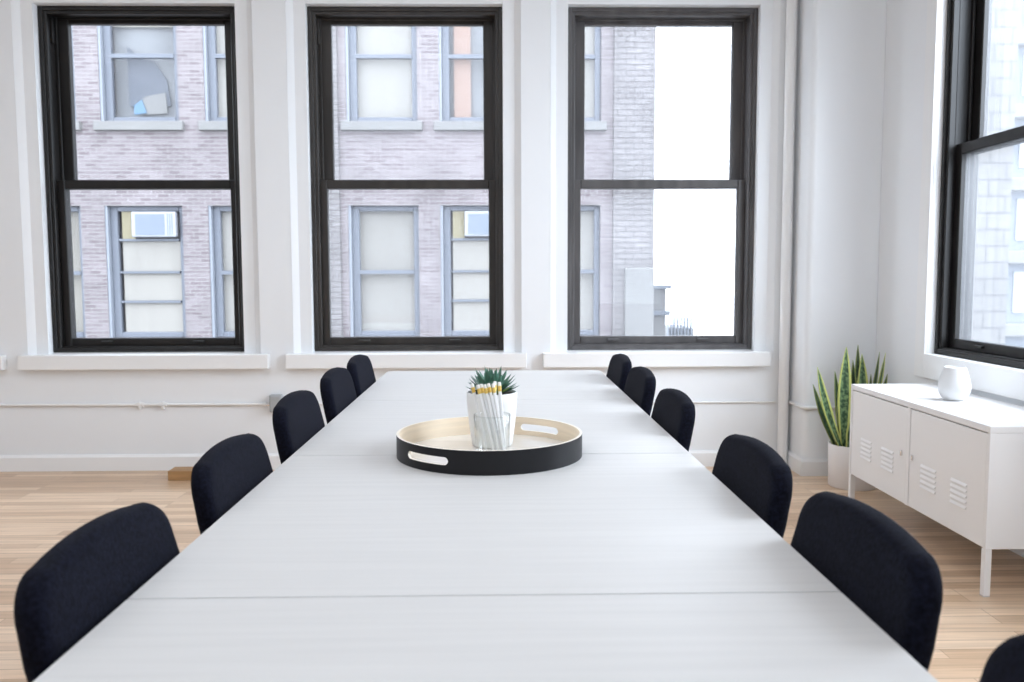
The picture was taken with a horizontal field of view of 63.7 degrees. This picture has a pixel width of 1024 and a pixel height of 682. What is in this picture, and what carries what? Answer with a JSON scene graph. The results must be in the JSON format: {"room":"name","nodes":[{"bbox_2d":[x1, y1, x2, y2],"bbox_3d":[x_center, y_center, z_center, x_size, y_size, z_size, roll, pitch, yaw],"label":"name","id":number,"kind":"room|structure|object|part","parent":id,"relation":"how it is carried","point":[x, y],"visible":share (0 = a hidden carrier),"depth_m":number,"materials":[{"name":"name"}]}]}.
{"room":"office","nodes":[
{"label":"office","id":0,"kind":"room"},
{"bbox_2d":[0,0,797,454],"bbox_3d":[-1.996,-0.947,5.050,8.800,3.450,0.320,0,5,-1],"label":"wall","id":1,"kind":"structure","parent":0,"point":[66,430],"depth_m":4.98,"materials":[{"name":"paint"}]},
{"bbox_2d":[0,355,6,369],"bbox_3d":[-3.794,-0.963,4.994,1.502,2.261,0.383,0,5,-1],"label":"window","id":2,"kind":"structure","parent":1,"relation":"in","point":[3,364],"depth_m":4.92,"materials":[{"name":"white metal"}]},
{"bbox_2d":[0,402,265,409],"bbox_3d":[-3.774,0.399,4.954,4.628,0.046,0.027,0,5,-1],"label":"conduit","id":3,"kind":"object","parent":1,"relation":"attached to","point":[139,405],"visible":0.99,"depth_m":4.97,"materials":[{"name":"white metal"}]},
{"bbox_2d":[11,0,269,369],"bbox_3d":[-2.209,-0.970,5.023,1.483,2.261,0.383,0,5,-1],"label":"window","id":4,"kind":"structure","parent":1,"relation":"in","point":[41,29],"depth_m":4.95,"materials":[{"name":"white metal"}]},
{"bbox_3d":[-2.206,0.110,5.109,1.483,0.093,0.383,0,5,-1],"label":"sill","id":5,"kind":"part","parent":4,"relation":"part of","materials":[{"name":"white paint"}]},
{"bbox_3d":[-2.222,-1.449,5.067,1.094,1.026,0.044,0,5,-1],"label":"sash","id":6,"kind":"part","parent":4,"relation":"part of","materials":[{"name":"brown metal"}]},
{"bbox_3d":[-2.218,-0.476,5.079,1.094,1.016,0.046,0,5,-1],"label":"sash","id":7,"kind":"part","parent":4,"relation":"part of","materials":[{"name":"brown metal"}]},
{"bbox_2d":[266,394,282,411],"bbox_3d":[-1.437,0.377,4.979,0.096,0.106,0.057,0,5,-1],"label":"junction box","id":8,"kind":"object","parent":1,"relation":"attached to","point":[274,399],"visible":0.69,"depth_m":4.95,"materials":[{"name":"grey metal"}]},
{"bbox_3d":[-1.425,0.378,4.955,0.060,0.092,0.008,0,5,-1],"label":"plate","id":9,"kind":"part","parent":8,"relation":"part of","materials":[{"name":"metal"}]},
{"bbox_2d":[0,450,776,471],"bbox_3d":[-2.192,0.738,5.011,7.790,0.098,0.016,0,5,-1],"label":"baseboard","id":10,"kind":"structure","parent":1,"relation":"attached to","point":[110,462],"depth_m":5.00,"materials":[{"name":"white paint"}]},
{"bbox_2d":[285,0,526,368],"bbox_3d":[-0.641,-0.977,5.051,1.446,2.261,0.383,0,5,-1],"label":"window","id":11,"kind":"structure","parent":1,"relation":"in","point":[309,23],"depth_m":4.99,"materials":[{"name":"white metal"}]},
{"bbox_3d":[-0.637,0.103,5.137,1.446,0.093,0.383,0,5,-1],"label":"sill","id":12,"kind":"part","parent":11,"relation":"part of","materials":[{"name":"white paint"}]},
{"bbox_3d":[-0.640,-1.456,5.095,1.080,1.026,0.044,0,5,-1],"label":"sash","id":13,"kind":"part","parent":11,"relation":"part of","materials":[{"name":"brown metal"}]},
{"bbox_3d":[-0.636,-0.483,5.107,1.080,1.016,0.046,0,5,-1],"label":"sash","id":14,"kind":"part","parent":11,"relation":"part of","materials":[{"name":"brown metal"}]},
{"bbox_2d":[319,401,775,404],"bbox_3d":[0.114,0.378,5.024,3.005,0.015,0.012,0,5,-1],"label":"cable","id":15,"kind":"object","parent":1,"relation":"attached to","point":[692,401],"visible":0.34,"depth_m":5.04,"materials":[{"name":"white plastic"}]},
{"bbox_2d":[543,0,780,367],"bbox_3d":[0.886,-0.984,5.079,1.407,2.261,0.383,0,5,-1],"label":"window","id":16,"kind":"structure","parent":1,"relation":"in","point":[754,24],"depth_m":5.01,"materials":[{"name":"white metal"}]},
{"bbox_3d":[0.888,0.097,5.164,1.406,0.093,0.383,0,5,-1],"label":"sill","id":17,"kind":"part","parent":16,"relation":"part of","materials":[{"name":"white paint"}]},
{"bbox_3d":[0.905,-1.463,5.123,1.066,1.026,0.044,0,5,-1],"label":"sash","id":18,"kind":"part","parent":16,"relation":"part of","materials":[{"name":"brown metal"}]},
{"bbox_3d":[0.909,-0.489,5.135,1.066,1.016,0.046,0,5,-1],"label":"sash","id":19,"kind":"part","parent":16,"relation":"part of","materials":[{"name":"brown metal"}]},
{"bbox_2d":[777,0,796,462],"bbox_3d":[1.646,-0.947,4.917,0.067,3.450,0.060,0,5,-1],"label":"riser pipe","id":20,"kind":"object","parent":1,"relation":"attached to","point":[791,5],"visible":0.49,"depth_m":4.92,"materials":[{"name":"white metal"}]},
{"bbox_2d":[787,450,801,474],"bbox_3d":[1.696,0.731,4.954,0.016,0.098,0.239,0,5,-1],"label":"baseboard","id":21,"kind":"structure","parent":1,"relation":"attached to","point":[793,460],"depth_m":4.94,"materials":[{"name":"white paint"}]},
{"bbox_2d":[0,467,1023,681],"bbox_3d":[-1.909,1.248,0.768,8.800,0.250,9.205,0,5,-1],"label":"floor","id":22,"kind":"structure","parent":0,"point":[39,509],"depth_m":3.68,"materials":[{"name":"brown wood"}]},
{"bbox_2d":[14,502,179,681],"bbox_3d":[-0.382,0.669,1.200,0.454,0.830,0.410,0,5,-1],"label":"chair","id":23,"kind":"object","parent":22,"relation":"on","point":[93,570],"visible":0.67,"depth_m":1.08,"materials":[{"name":"black fabric"}]},
{"bbox_2d":[168,467,192,480],"bbox_3d":[-1.896,0.774,4.816,0.185,0.056,0.113,0,5,-1],"label":"wooden block","id":24,"kind":"object","parent":22,"relation":"on","point":[176,473],"visible":0.54,"depth_m":4.76,"materials":[{"name":"brown wood"}]},
{"bbox_2d":[191,433,272,533],"bbox_3d":[-0.392,0.623,1.768,0.454,0.832,0.410,0,5,-1],"label":"chair","id":25,"kind":"object","parent":22,"relation":"on","point":[233,467],"visible":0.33,"depth_m":1.65,"materials":[{"name":"black fabric"}]},
{"bbox_2d":[272,390,324,463],"bbox_3d":[-0.403,0.568,2.335,0.454,0.852,0.410,0,5,-1],"label":"chair","id":26,"kind":"object","parent":22,"relation":"on","point":[297,417],"visible":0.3,"depth_m":2.20,"materials":[{"name":"black fabric"}]},
{"bbox_2d":[320,367,356,423],"bbox_3d":[-0.413,0.521,2.908,0.454,0.855,0.410,0,5,-1],"label":"chair","id":27,"kind":"object","parent":22,"relation":"on","point":[337,389],"visible":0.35,"depth_m":2.76,"materials":[{"name":"black fabric"}]},
{"bbox_2d":[347,354,375,397],"bbox_3d":[-0.422,0.483,3.392,0.454,0.855,0.410,0,5,-1],"label":"chair","id":28,"kind":"object","parent":22,"relation":"on","point":[360,367],"visible":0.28,"depth_m":3.27,"materials":[{"name":"black fabric"}]},
{"bbox_2d":[128,453,839,598],"bbox_3d":[-0.042,0.682,1.631,0.997,0.730,0.909,0,5,-1],"label":"conference table","id":29,"kind":"object","parent":22,"relation":"on","point":[642,523],"visible":0.71,"depth_m":1.40,"materials":[{"name":"white wood"}]},
{"bbox_2d":[33,592,937,681],"bbox_3d":[-0.025,0.754,0.724,0.997,0.730,0.909,0,5,-1],"label":"conference table","id":30,"kind":"object","parent":22,"relation":"on","point":[825,636],"visible":1,"depth_m":1.00,"materials":[{"name":"white wood"}]},
{"bbox_2d":[292,399,688,455],"bbox_3d":[-0.059,0.611,2.538,0.997,0.730,0.909,0,5,-1],"label":"conference table","id":31,"kind":"object","parent":22,"relation":"on","point":[608,426],"visible":0.38,"depth_m":2.48,"materials":[{"name":"white wood"}]},
{"bbox_2d":[396,416,581,475],"bbox_3d":[-0.056,0.254,2.064,0.462,0.056,0.462,0,5,-1],"label":"serving tray","id":32,"kind":"object","parent":31,"relation":"on","point":[444,445],"visible":0.94,"depth_m":1.94,"materials":[{"name":"black paint"}]},
{"bbox_2d":[465,368,517,448],"bbox_3d":[-0.050,0.165,2.126,0.142,0.209,0.134,0,5,-1],"label":"potted succulent","id":33,"kind":"object","parent":32,"relation":"on","point":[509,396],"visible":0.49,"depth_m":2.09,"materials":[{"name":"green succulent leaves"},{"name":"white ceramic"},{"name":"soil"}]},
{"bbox_2d":[474,414,509,449],"bbox_3d":[-0.048,0.228,1.982,0.088,0.106,0.088,0,5,-1],"label":"glass cup","id":34,"kind":"object","parent":32,"relation":"on","point":[474,414],"visible":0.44,"depth_m":1.98,"materials":[{"name":"clear glass"}]},
{"bbox_2d":[471,383,486,449],"bbox_3d":[-0.080,0.186,1.987,0.040,0.169,0.009,0,5,5],"label":"pencil","id":35,"kind":"object","parent":34,"relation":"in","point":[472,384],"visible":0.98,"depth_m":1.98,"materials":[{"name":"white paint"}]},
{"bbox_2d":[476,384,494,449],"bbox_3d":[-0.064,0.188,1.972,0.044,0.168,0.009,0,5,5],"label":"pencil","id":36,"kind":"object","parent":34,"relation":"in","point":[478,385],"visible":0.98,"depth_m":1.97,"materials":[{"name":"white paint"}]},
{"bbox_2d":[480,384,497,449],"bbox_3d":[-0.056,0.186,1.985,0.043,0.168,0.009,0,5,5],"label":"pencil","id":37,"kind":"object","parent":34,"relation":"in","point":[481,385],"visible":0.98,"depth_m":1.98,"materials":[{"name":"white paint"}]},
{"bbox_2d":[483,384,499,449],"bbox_3d":[-0.049,0.187,1.972,0.041,0.169,0.009,0,5,5],"label":"pencil","id":38,"kind":"object","parent":34,"relation":"in","point":[484,385],"visible":0.94,"depth_m":1.97,"materials":[{"name":"white paint"}]},
{"bbox_2d":[487,383,501,449],"bbox_3d":[-0.041,0.186,1.986,0.038,0.170,0.009,0,5,6],"label":"pencil","id":39,"kind":"object","parent":34,"relation":"in","point":[488,384],"visible":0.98,"depth_m":1.98,"materials":[{"name":"white paint"}]},
{"bbox_2d":[491,383,504,449],"bbox_3d":[-0.034,0.186,1.973,0.031,0.171,0.009,0,5,8],"label":"pencil","id":40,"kind":"object","parent":34,"relation":"in","point":[493,384],"visible":0.95,"depth_m":1.97,"materials":[{"name":"white paint"}]},
{"bbox_2d":[498,382,505,449],"bbox_3d":[-0.025,0.184,1.988,0.020,0.172,0.009,2,5,21],"label":"pencil","id":41,"kind":"object","parent":34,"relation":"in","point":[499,383],"visible":0.99,"depth_m":1.98,"materials":[{"name":"white paint"}]},
{"bbox_2d":[354,370,629,400],"bbox_3d":[-0.075,0.539,3.445,0.997,0.730,0.909,0,5,-1],"label":"conference table","id":42,"kind":"object","parent":22,"relation":"on","point":[537,384],"visible":0.37,"depth_m":3.32,"materials":[{"name":"white wood"}]},
{"bbox_2d":[606,354,631,391],"bbox_3d":[0.269,0.476,3.569,0.454,0.838,0.410,0,5,-1],"label":"chair","id":43,"kind":"object","parent":22,"relation":"on","point":[620,365],"visible":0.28,"depth_m":3.44,"materials":[{"name":"black fabric"}]},
{"bbox_2d":[624,366,655,415],"bbox_3d":[0.279,0.516,3.056,0.454,0.838,0.410,0,5,-1],"label":"chair","id":44,"kind":"object","parent":22,"relation":"on","point":[640,386],"visible":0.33,"depth_m":2.91,"materials":[{"name":"black fabric"}]},
{"bbox_2d":[651,388,694,451],"bbox_3d":[0.289,0.564,2.488,0.454,0.832,0.410,0,5,-1],"label":"chair","id":45,"kind":"object","parent":22,"relation":"on","point":[673,409],"visible":0.2,"depth_m":2.36,"materials":[{"name":"black fabric"}]},
{"bbox_2d":[712,434,792,537],"bbox_3d":[0.303,0.624,1.735,0.454,0.832,0.410,0,5,-1],"label":"chair","id":46,"kind":"object","parent":22,"relation":"on","point":[747,466],"visible":0.31,"depth_m":1.62,"materials":[{"name":"black fabric"}]},
{"bbox_2d":[813,346,887,490],"bbox_3d":[1.864,0.418,4.572,0.420,0.782,0.258,0,5,-1],"label":"snake plant","id":47,"kind":"object","parent":22,"relation":"on","point":[838,445],"visible":0.54,"depth_m":4.52,"materials":[{"name":"green plant"}]},
{"bbox_3d":[1.897,0.689,4.594,0.258,0.238,0.258,0,5,-1],"label":"pot","id":48,"kind":"part","parent":47,"relation":"part of","materials":[{"name":"white ceramic"}]},
{"bbox_2d":[790,491,942,670],"bbox_3d":[0.313,0.662,1.222,0.454,0.837,0.410,0,5,-1],"label":"chair","id":49,"kind":"object","parent":22,"relation":"on","point":[879,566],"visible":0.58,"depth_m":1.11,"materials":[{"name":"black fabric"}]},
{"bbox_2d":[848,384,1023,596],"bbox_3d":[1.903,0.574,3.566,0.410,0.630,1.168,0,5,-1],"label":"storage cabinet","id":50,"kind":"object","parent":22,"relation":"on","point":[958,464],"visible":0.93,"depth_m":3.29,"materials":[{"name":"white metal"}]},
{"bbox_3d":[1.710,0.753,4.149,0.025,0.174,0.025,0,5,-1],"label":"leg","id":51,"kind":"part","parent":50,"relation":"part of","materials":[{"name":"white metal"}]},
{"bbox_3d":[1.712,0.477,3.845,0.018,0.421,0.548,0,5,-1],"label":"door","id":52,"kind":"part","parent":50,"relation":"part of","materials":[{"name":"white metal"}]},
{"bbox_3d":[1.723,0.523,3.268,0.018,0.421,0.548,0,5,-1],"label":"door","id":53,"kind":"part","parent":50,"relation":"part of","materials":[{"name":"white metal"}]},
{"bbox_2d":[937,366,971,400],"bbox_3d":[1.920,0.184,3.576,0.131,0.144,0.132,0,5,-1],"label":"vase","id":54,"kind":"object","parent":50,"relation":"on","point":[954,383],"visible":1,"depth_m":3.53,"materials":[{"name":"white ceramic"}]},
{"bbox_3d":[1.731,0.843,3.011,0.025,0.174,0.025,0,5,-1],"label":"leg","id":55,"kind":"part","parent":50,"relation":"part of","materials":[{"name":"white metal"}]},
{"bbox_2d":[979,634,1023,681],"bbox_3d":[0.322,0.705,0.694,0.454,0.834,0.410,0,5,-1],"label":"chair","id":56,"kind":"object","parent":22,"relation":"on","point":[1005,663],"visible":1,"depth_m":0.83,"materials":[{"name":"black fabric"}]},
{"bbox_2d":[788,0,886,458],"bbox_3d":[1.903,-0.941,4.834,0.409,3.450,0.254,0,5,-1],"label":"column","id":57,"kind":"structure","parent":0,"point":[841,43],"depth_m":4.73,"materials":[{"name":"paint"}]},
{"bbox_2d":[788,400,834,409],"bbox_3d":[1.896,0.379,4.926,0.425,0.021,0.272,0,5,-1],"label":"conduit","id":58,"kind":"object","parent":57,"relation":"attached to","point":[789,401],"visible":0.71,"depth_m":4.80,"materials":[{"name":"white metal"}]},
{"bbox_2d":[800,459,827,475],"bbox_3d":[1.903,0.740,4.831,0.426,0.098,0.016,0,5,-1],"label":"baseboard","id":59,"kind":"structure","parent":57,"relation":"attached to","point":[808,467],"depth_m":4.82,"materials":[{"name":"white paint"}]},
{"bbox_2d":[875,0,1023,406],"bbox_3d":[2.296,-0.602,0.539,0.215,3.450,8.885,0,5,-1],"label":"wall","id":60,"kind":"structure","parent":0,"point":[906,20],"depth_m":4.48,"materials":[{"name":"paint"}]},
{"bbox_2d":[914,0,1023,400],"bbox_3d":[2.230,-0.889,3.552,0.224,2.253,1.380,0,5,-1],"label":"window","id":61,"kind":"structure","parent":60,"relation":"in","point":[958,32],"depth_m":4.10,"materials":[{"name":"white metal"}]},
{"bbox_3d":[2.244,-0.428,3.589,0.046,1.016,1.098,0,5,-1],"label":"sash","id":62,"kind":"part","parent":61,"relation":"part of","materials":[{"name":"brown metal"}]},
{"bbox_3d":[2.306,-1.381,3.515,0.044,0.994,1.098,0,5,-1],"label":"sash","id":63,"kind":"part","parent":61,"relation":"part of","materials":[{"name":"brown metal"}]},
{"bbox_2d":[1009,549,1023,556],"bbox_3d":[2.185,1.068,0.683,0.016,0.098,8.314,0,5,-1],"label":"baseboard","id":64,"kind":"structure","parent":60,"relation":"attached to","point":[1020,552],"depth_m":3.45,"materials":[{"name":"white paint"}]},
{"label":"outside","id":65,"kind":"structure","parent":0,"visible":0},
{"bbox_3d":[-0.705,6.216,40.610,120.000,0.350,160.000,0,5,-1],"label":"ground","id":66,"kind":"structure","parent":65,"visible":0},
{"bbox_2d":[70,25,655,337],"bbox_3d":[-6.288,-0.713,17.787,17.599,17.000,6.200,0,5,-1],"label":"brick building","id":67,"kind":"structure","parent":66,"relation":"on","point":[150,101],"depth_m":14.84,"materials":[{"name":"brick"}]},
{"bbox_2d":[71,212,83,331],"bbox_3d":[-8.385,-1.252,15.082,1.260,2.279,0.030,0,5,-1],"label":"blind","id":68,"kind":"object","parent":67,"relation":"hanging from","point":[74,215],"depth_m":15.07,"materials":[{"name":"white fabric"}]},
{"bbox_3d":[-8.438,-3.802,14.603,1.628,0.158,0.220,0,5,-1],"label":"stone sill","id":69,"kind":"part","parent":67,"relation":"part of","materials":[{"name":"grey stone"}]},
{"bbox_3d":[-6.938,-2.101,14.931,0.235,0.498,0.030,0,5,-1],"label":"filler panel","id":70,"kind":"part","parent":67,"relation":"part of","materials":[{"name":"beige"}]},
{"bbox_3d":[-6.601,-3.810,14.637,1.563,0.158,0.220,0,5,-1],"label":"stone sill","id":71,"kind":"part","parent":67,"relation":"part of","materials":[{"name":"grey stone"}]},
{"bbox_3d":[-6.566,-6.380,14.707,1.203,1.518,0.025,0,5,-1],"label":"ceiling panel","id":72,"kind":"part","parent":67,"relation":"part of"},
{"bbox_2d":[123,241,180,270],"bbox_3d":[-6.529,-1.541,14.983,1.051,0.534,0.030,0,5,-1],"label":"blind","id":73,"kind":"object","parent":67,"relation":"hanging from","point":[137,255],"depth_m":14.97,"materials":[{"name":"white fabric"}]},
{"bbox_2d":[124,274,181,299],"bbox_3d":[-6.527,-0.985,15.027,1.051,0.487,0.030,0,5,-1],"label":"blind","id":74,"kind":"object","parent":67,"relation":"hanging from","point":[137,286],"depth_m":15.01,"materials":[{"name":"white fabric"}]},
{"bbox_2d":[125,303,182,331],"bbox_3d":[-6.525,-0.429,15.071,1.051,0.534,0.030,0,5,-1],"label":"blind","id":75,"kind":"object","parent":67,"relation":"hanging from","point":[140,317],"depth_m":15.06,"materials":[{"name":"white fabric"}]},
{"bbox_2d":[131,212,177,236],"bbox_3d":[-6.417,-2.092,14.802,0.788,0.451,0.128,0,5,-1],"label":"air conditioner","id":76,"kind":"object","parent":67,"relation":"attached to","point":[144,224],"visible":1,"depth_m":14.74,"materials":[{"name":"grey plastic"}]},
{"bbox_2d":[135,214,164,234],"bbox_3d":[-6.479,-2.083,14.741,0.520,0.370,0.007,0,5,-1],"label":"grille","id":77,"kind":"object","parent":76,"relation":"attached to","point":[145,224],"depth_m":14.74,"materials":[{"name":"blue"}]},
{"bbox_2d":[167,214,172,234],"bbox_3d":[-6.124,-2.089,14.748,0.095,0.379,0.005,0,5,-1],"label":"vent","id":78,"kind":"object","parent":76,"relation":"attached to","point":[169,216],"depth_m":14.75,"materials":[{"name":"grey"}]},
{"bbox_3d":[-4.756,-3.818,14.670,1.570,0.158,0.220,0,5,-1],"label":"stone sill","id":79,"kind":"part","parent":67,"relation":"part of","materials":[{"name":"grey stone"}]},
{"bbox_2d":[216,26,226,116],"bbox_3d":[-4.718,-5.566,14.808,1.209,3.168,0.030,0,5,-1],"label":"blind","id":80,"kind":"object","parent":67,"relation":"hanging from","point":[220,35],"depth_m":14.84,"materials":[{"name":"white fabric"}]},
{"bbox_2d":[222,212,234,330],"bbox_3d":[-4.705,-1.268,15.149,1.209,2.279,0.030,0,5,-1],"label":"blind","id":81,"kind":"object","parent":67,"relation":"hanging from","point":[226,216],"depth_m":15.12,"materials":[{"name":"white fabric"}]},
{"bbox_3d":[-2.318,-3.829,14.714,1.442,0.158,0.220,0,5,-1],"label":"stone sill","id":82,"kind":"part","parent":67,"relation":"part of","materials":[{"name":"grey stone"}]},
{"bbox_2d":[357,26,411,116],"bbox_3d":[-2.284,-5.577,14.852,1.098,3.168,0.030,0,5,-1],"label":"blind","id":83,"kind":"object","parent":67,"relation":"hanging from","point":[384,85],"depth_m":14.90,"materials":[{"name":"white fabric"}]},
{"bbox_2d":[360,211,414,330],"bbox_3d":[-2.271,-1.279,15.192,1.098,2.279,0.030,0,5,-1],"label":"blind","id":84,"kind":"object","parent":67,"relation":"hanging from","point":[386,237],"depth_m":15.18,"materials":[{"name":"white fabric"}]},
{"bbox_3d":[-0.971,-2.128,15.039,0.215,0.498,0.030,0,5,-1],"label":"filler panel","id":85,"kind":"part","parent":67,"relation":"part of","materials":[{"name":"beige"}]},
{"bbox_3d":[-0.663,-3.837,14.744,1.447,0.158,0.220,0,5,-1],"label":"stone sill","id":86,"kind":"part","parent":67,"relation":"part of","materials":[{"name":"grey stone"}]},
{"bbox_2d":[454,27,470,116],"bbox_3d":[-0.899,-4.876,14.933,0.304,1.749,0.030,0,5,-1],"label":"curtain","id":87,"kind":"object","parent":67,"relation":"hanging from","point":[462,35],"depth_m":14.92,"materials":[{"name":"brown fabric"}]},
{"bbox_2d":[453,241,488,269],"bbox_3d":[-0.596,-1.567,15.090,0.963,0.534,0.030,0,5,-1],"label":"blind","id":88,"kind":"object","parent":67,"relation":"hanging from","point":[467,255],"depth_m":15.07,"materials":[{"name":"white fabric"}]},
{"bbox_2d":[453,273,488,298],"bbox_3d":[-0.594,-1.011,15.134,0.963,0.487,0.030,0,5,-1],"label":"blind","id":89,"kind":"object","parent":67,"relation":"hanging from","point":[465,285],"depth_m":15.12,"materials":[{"name":"white fabric"}]},
{"bbox_2d":[453,302,488,330],"bbox_3d":[-0.593,-0.455,15.178,0.963,0.534,0.030,0,5,-1],"label":"window pane","id":90,"kind":"object","parent":67,"relation":"hanging from","point":[468,316],"depth_m":15.16,"materials":[{"name":"white glass"}]},
{"bbox_2d":[465,211,488,236],"bbox_3d":[-0.494,-2.119,14.909,0.722,0.451,0.128,0,5,-1],"label":"air conditioner","id":91,"kind":"object","parent":67,"relation":"attached to","point":[476,222],"visible":0.51,"depth_m":14.85,"materials":[{"name":"grey"}]},
{"bbox_2d":[468,214,488,233],"bbox_3d":[-0.550,-2.109,14.848,0.477,0.370,0.007,0,5,-1],"label":"grille","id":92,"kind":"object","parent":91,"relation":"attached to","point":[477,223],"depth_m":14.84,"materials":[{"name":"blue"}]},
{"bbox_2d":[580,211,593,329],"bbox_3d":[1.005,-1.293,15.252,1.114,2.279,0.030,0,5,-1],"label":"blind","id":93,"kind":"object","parent":67,"relation":"hanging from","point":[587,217],"depth_m":15.24,"materials":[{"name":"white fabric"}]},
{"bbox_2d":[585,27,594,116],"bbox_3d":[0.992,-5.591,14.911,1.114,3.168,0.030,0,5,-1],"label":"blind","id":94,"kind":"object","parent":67,"relation":"hanging from","point":[589,31],"depth_m":14.96,"materials":[{"name":"white fabric"}]},
{"bbox_3d":[0.958,-3.844,14.773,1.461,0.158,0.220,0,5,-1],"label":"stone sill","id":95,"kind":"part","parent":67,"relation":"part of","materials":[{"name":"grey stone"}]},
{"bbox_3d":[2.308,3.323,15.212,0.520,9.308,0.115,0,5,-1],"label":"stone panel","id":96,"kind":"part","parent":67,"relation":"part of","materials":[{"name":"grey stone"}]},
{"bbox_2d":[653,285,671,335],"bbox_3d":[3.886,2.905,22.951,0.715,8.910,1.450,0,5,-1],"label":"building","id":97,"kind":"structure","parent":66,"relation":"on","point":[660,312],"depth_m":22.07,"materials":[{"name":"grey concrete"}]},
{"bbox_2d":[665,312,702,334],"bbox_3d":[12.693,0.977,62.264,2.801,6.497,4.500,0,5,-1],"label":"building","id":98,"kind":"structure","parent":66,"relation":"on","point":[674,329],"depth_m":60.12,"materials":[{"name":"stone"}]},
{"bbox_3d":[12.202,-0.825,60.096,1.758,2.188,0.480,0,5,-1],"label":"railing","id":99,"kind":"part","parent":98,"relation":"part of","materials":[{"name":"grey metal"}]},
{"bbox_2d":[972,0,1019,343],"bbox_3d":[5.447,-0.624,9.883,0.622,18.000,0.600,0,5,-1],"label":"block building","id":100,"kind":"structure","parent":66,"relation":"on","point":[995,171],"depth_m":9.50,"materials":[{"name":"white brick"}]},
{"bbox_2d":[1005,0,1023,346],"bbox_3d":[11.150,-0.132,16.122,6.000,16.000,4.250,0,5,-1],"label":"building","id":101,"kind":"structure","parent":66,"relation":"on","point":[1014,333],"depth_m":14.00,"materials":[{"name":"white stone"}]}
]}

